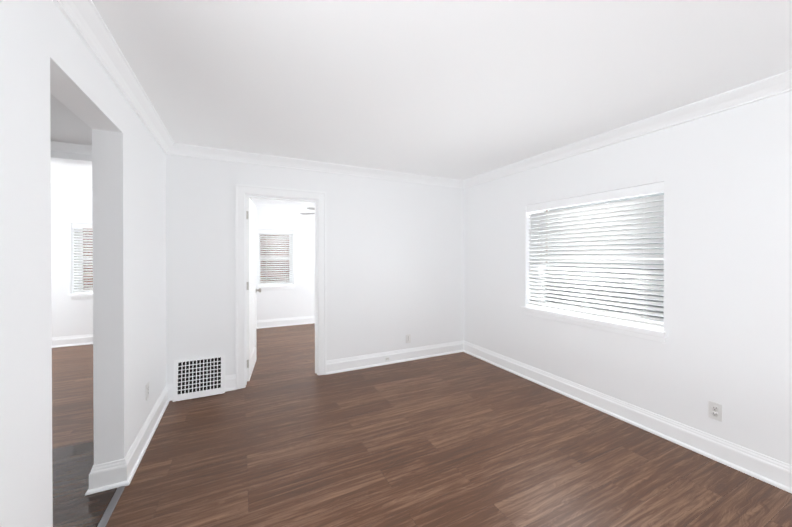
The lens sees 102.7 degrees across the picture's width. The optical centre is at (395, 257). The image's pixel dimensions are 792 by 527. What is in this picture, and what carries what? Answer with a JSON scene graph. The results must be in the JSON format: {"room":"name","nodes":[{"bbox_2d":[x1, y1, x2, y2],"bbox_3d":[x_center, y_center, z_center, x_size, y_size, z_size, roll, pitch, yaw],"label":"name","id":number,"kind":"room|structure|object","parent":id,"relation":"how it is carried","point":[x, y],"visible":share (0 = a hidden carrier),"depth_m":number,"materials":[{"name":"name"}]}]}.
{"room":"empty living room","nodes":[
{"label":"empty living room","id":0,"kind":"room"},
{"bbox_2d":[0,0,165,526],"bbox_3d":[-1.063,0.159,0.572,0.140,2.440,5.380,0,0,-26],"label":"wall","id":1,"kind":"structure","parent":0,"point":[45,52],"depth_m":1.23,"materials":[{"name":"white paint"}]},
{"bbox_2d":[85,461,115,495],"bbox_3d":[-2.684,1.286,3.675,0.030,0.152,4.130,0,0,-26],"label":"baseboard","id":2,"kind":"structure","parent":1,"relation":"attached to","point":[98,475],"depth_m":1.85,"materials":[{"name":"white paint"}]},
{"bbox_2d":[53,0,176,154],"bbox_3d":[-0.963,-1.014,0.615,0.082,0.095,5.380,0,0,-26],"label":"crown molding","id":3,"kind":"structure","parent":1,"relation":"attached to","point":[86,21],"depth_m":1.64,"materials":[{"name":"white paint"}]},
{"bbox_2d":[116,384,171,487],"bbox_3d":[-1.897,1.293,2.463,0.030,0.152,1.260,0,0,-26],"label":"baseboard","id":4,"kind":"structure","parent":1,"relation":"attached to","point":[121,472],"depth_m":2.19,"materials":[{"name":"white paint"}]},
{"bbox_2d":[146,382,148,400],"bbox_3d":[-1.871,1.009,2.385,0.009,0.115,0.070,0,0,-26],"label":"electrical outlet","id":5,"kind":"object","parent":1,"relation":"attached to","point":[147,390],"visible":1,"depth_m":2.38,"materials":[{"name":"white plastic"}]},
{"bbox_2d":[51,191,314,336],"bbox_3d":[-3.695,0.132,5.652,7.430,2.440,0.320,0,0,-26],"label":"wall","id":6,"kind":"structure","parent":0,"point":[73,317],"depth_m":4.96,"materials":[{"name":"white paint"}]},
{"bbox_2d":[51,184,91,193],"bbox_3d":[-5.108,-1.036,4.725,3.440,0.095,0.082,0,0,-26],"label":"crown molding","id":7,"kind":"structure","parent":6,"relation":"attached to","point":[70,188],"depth_m":4.78,"materials":[{"name":"white paint"}]},
{"bbox_2d":[52,334,92,347],"bbox_3d":[-5.115,1.280,4.762,3.330,0.152,0.030,0,0,-26],"label":"baseboard","id":8,"kind":"structure","parent":6,"relation":"attached to","point":[65,341],"depth_m":4.84,"materials":[{"name":"white paint"}]},
{"bbox_2d":[67,220,92,299],"bbox_3d":[-4.712,0.040,5.148,0.800,1.212,0.402,0,0,-26],"label":"window","id":9,"kind":"structure","parent":6,"relation":"in","point":[84,295],"depth_m":4.84,"materials":[{"name":"white paint"}]},
{"bbox_2d":[72,223,92,291],"bbox_3d":[-4.660,0.008,5.043,0.716,1.058,0.092,0,0,-26],"label":"blinds","id":10,"kind":"object","parent":9,"relation":"attached to","point":[88,227],"visible":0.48,"depth_m":4.94,"materials":[{"name":"white plastic"}]},
{"bbox_2d":[256,227,295,289],"bbox_3d":[-2.392,0.029,6.292,0.717,1.202,0.402,0,0,-26],"label":"bedroom window","id":11,"kind":"structure","parent":6,"relation":"in","point":[276,286],"depth_m":6.21,"materials":[{"name":"white paint"}]},
{"bbox_2d":[258,229,292,284],"bbox_3d":[-2.340,-0.003,6.186,0.633,1.048,0.092,0,0,-26],"label":"window blind","id":12,"kind":"object","parent":11,"relation":"attached to","point":[285,236],"visible":0.98,"depth_m":6.19,"materials":[{"name":"white plastic"}]},
{"bbox_2d":[250,198,314,207],"bbox_3d":[-1.857,-1.044,6.327,3.530,0.095,0.082,0,0,-26],"label":"crown molding","id":13,"kind":"structure","parent":6,"relation":"attached to","point":[280,203],"depth_m":6.11,"materials":[{"name":"white paint"}]},
{"bbox_2d":[256,316,314,328],"bbox_3d":[-1.868,1.272,6.363,3.530,0.152,0.030,0,0,-26],"label":"baseboard","id":14,"kind":"structure","parent":6,"relation":"attached to","point":[269,323],"depth_m":6.18,"materials":[{"name":"white paint"}]},
{"bbox_2d":[166,154,463,383],"bbox_3d":[-0.700,0.141,3.828,3.670,2.440,0.140,0,0,-26],"label":"wall","id":15,"kind":"structure","parent":0,"point":[394,263],"depth_m":3.80,"materials":[{"name":"white paint"}]},
{"bbox_2d":[173,354,224,401],"bbox_3d":[-1.918,1.171,3.100,0.430,0.369,0.097,0,0,-26],"label":"air vent","id":16,"kind":"object","parent":15,"relation":"in","point":[198,377],"visible":1,"depth_m":3.09,"materials":[{"name":"white metal"}]},
{"bbox_2d":[172,374,235,400],"bbox_3d":[-1.896,1.289,3.149,0.538,0.152,0.030,0,0,-26],"label":"baseboard","id":17,"kind":"structure","parent":15,"relation":"attached to","point":[230,380],"depth_m":3.24,"materials":[{"name":"white paint"}]},
{"bbox_2d":[246,197,260,380],"bbox_3d":[-1.714,0.349,3.814,0.206,2.008,0.746,0,0,-26],"label":"door leaf","id":18,"kind":"structure","parent":15,"relation":"in","point":[252,289],"depth_m":3.67,"materials":[{"name":"white paint"}]},
{"bbox_2d":[235,184,325,389],"bbox_3d":[-1.266,0.306,3.537,0.940,2.115,0.171,0,0,-26],"label":"door frame","id":19,"kind":"structure","parent":15,"relation":"attached to","point":[241,191],"depth_m":3.40,"materials":[{"name":"white paint"}]},
{"bbox_2d":[177,143,460,187],"bbox_3d":[-0.597,-1.031,3.748,3.330,0.095,0.082,0,0,-26],"label":"crown molding","id":20,"kind":"structure","parent":15,"relation":"attached to","point":[186,150],"depth_m":3.54,"materials":[{"name":"white paint"}]},
{"bbox_2d":[326,341,463,374],"bbox_3d":[0.059,1.284,4.113,1.942,0.152,0.030,0,0,-26],"label":"baseboard","id":21,"kind":"structure","parent":15,"relation":"attached to","point":[378,359],"depth_m":4.05,"materials":[{"name":"white paint"}]},
{"bbox_2d":[406,334,410,342],"bbox_3d":[0.163,1.075,4.175,0.070,0.115,0.009,0,0,-26],"label":"electrical outlet","id":22,"kind":"object","parent":15,"relation":"attached to","point":[408,338],"visible":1,"depth_m":4.17,"materials":[{"name":"white plastic"}]},
{"bbox_2d":[50,0,791,202],"bbox_3d":[-1.657,-1.141,1.872,7.750,0.154,8.890,0,0,-26],"label":"ceiling","id":23,"kind":"structure","parent":0,"point":[459,89],"depth_m":1.81,"materials":[{"name":"white paint"}]},
{"bbox_2d":[51,151,91,164],"bbox_3d":[-4.078,-1.002,2.636,3.440,0.140,0.160,0,0,-26],"label":"crown molding","id":24,"kind":"structure","parent":23,"relation":"attached to","point":[66,157],"depth_m":3.05,"materials":[{"name":"white paint"}]},
{"bbox_2d":[51,141,91,154],"bbox_3d":[-4.029,-1.034,2.534,3.440,0.076,0.066,0,0,-26],"label":"beam","id":25,"kind":"structure","parent":24,"relation":"attached to","point":[70,147],"depth_m":3.00,"materials":[{"name":"white paint"}]},
{"bbox_2d":[300,207,314,214],"bbox_3d":[-0.993,-0.915,5.595,1.269,0.345,1.316,0,0,-26],"label":"fan","id":26,"kind":"object","parent":23,"relation":"hanging from","point":[311,208],"depth_m":5.64,"materials":[{"name":"white"}]},
{"bbox_2d":[52,323,791,526],"bbox_3d":[-1.657,1.430,1.886,7.750,0.124,8.890,0,0,-26],"label":"floor","id":27,"kind":"structure","parent":0,"point":[287,436],"depth_m":2.15,"materials":[{"name":"laminate"}]},
{"bbox_2d":[97,486,124,526],"bbox_3d":[-1.470,1.371,1.551,0.038,0.005,0.809,0,0,-26],"label":"trim","id":28,"kind":"structure","parent":27,"relation":"on","point":[103,522],"depth_m":1.73,"materials":[{"name":"silver metal"}]},
{"bbox_2d":[464,91,791,464],"bbox_3d":[1.676,0.143,3.521,0.320,2.440,8.890,0,0,-26],"label":"wall","id":29,"kind":"structure","parent":0,"point":[725,177],"depth_m":2.27,"materials":[{"name":"white paint"}]},
{"bbox_2d":[521,193,666,342],"bbox_3d":[1.896,0.032,3.070,0.402,1.232,1.363,0,0,-26],"label":"window","id":30,"kind":"structure","parent":29,"relation":"in","point":[647,332],"depth_m":2.93,"materials":[{"name":"white paint"}]},
{"bbox_2d":[526,182,663,326],"bbox_3d":[1.791,-0.021,3.018,0.092,1.118,1.299,0,0,-26],"label":"window blind","id":31,"kind":"object","parent":30,"relation":"attached to","point":[564,245],"visible":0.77,"depth_m":2.87,"materials":[{"name":"white plastic"}]},
{"bbox_2d":[461,69,791,188],"bbox_3d":[2.130,-1.022,2.139,0.082,0.095,5.380,0,0,-26],"label":"crown molding","id":32,"kind":"structure","parent":29,"relation":"attached to","point":[781,83],"depth_m":2.40,"materials":[{"name":"white paint"}]},
{"bbox_2d":[464,341,791,493],"bbox_3d":[2.153,1.294,2.163,0.030,0.152,5.380,0,0,-26],"label":"baseboard","id":33,"kind":"structure","parent":29,"relation":"attached to","point":[772,471],"depth_m":2.42,"materials":[{"name":"white paint"}]},
{"bbox_2d":[708,401,721,421],"bbox_3d":[2.169,1.045,2.153,0.009,0.115,0.070,0,0,-26],"label":"electrical outlet","id":34,"kind":"object","parent":29,"relation":"attached to","point":[714,410],"visible":1,"depth_m":2.15,"materials":[{"name":"white plastic"}]},
{"label":"outside","id":35,"kind":"structure","parent":0,"visible":0},
{"bbox_3d":[0.083,1.645,-0.071,80.000,0.275,80.000,0,0,-26],"label":"ground","id":36,"kind":"structure","parent":35,"visible":0},
{"bbox_2d":[83,210,547,289],"bbox_3d":[-6.239,-2.364,10.472,26.000,7.620,5.400,0,0,-26],"label":"brick house","id":37,"kind":"structure","parent":36,"relation":"on","point":[260,259],"depth_m":8.80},
{"bbox_2d":[546,266,663,318],"bbox_3d":[5.777,0.844,1.561,0.100,1.300,13.900,0,0,-26],"label":"fence","id":38,"kind":"object","parent":36,"relation":"on","point":[609,291],"depth_m":5.53,"materials":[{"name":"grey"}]},
{"bbox_2d":[549,193,663,264],"bbox_3d":[9.768,-1.827,3.514,5.800,6.620,13.900,0,0,-26],"label":"house siding","id":39,"kind":"object","parent":36,"relation":"on","point":[646,196],"depth_m":7.03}
]}

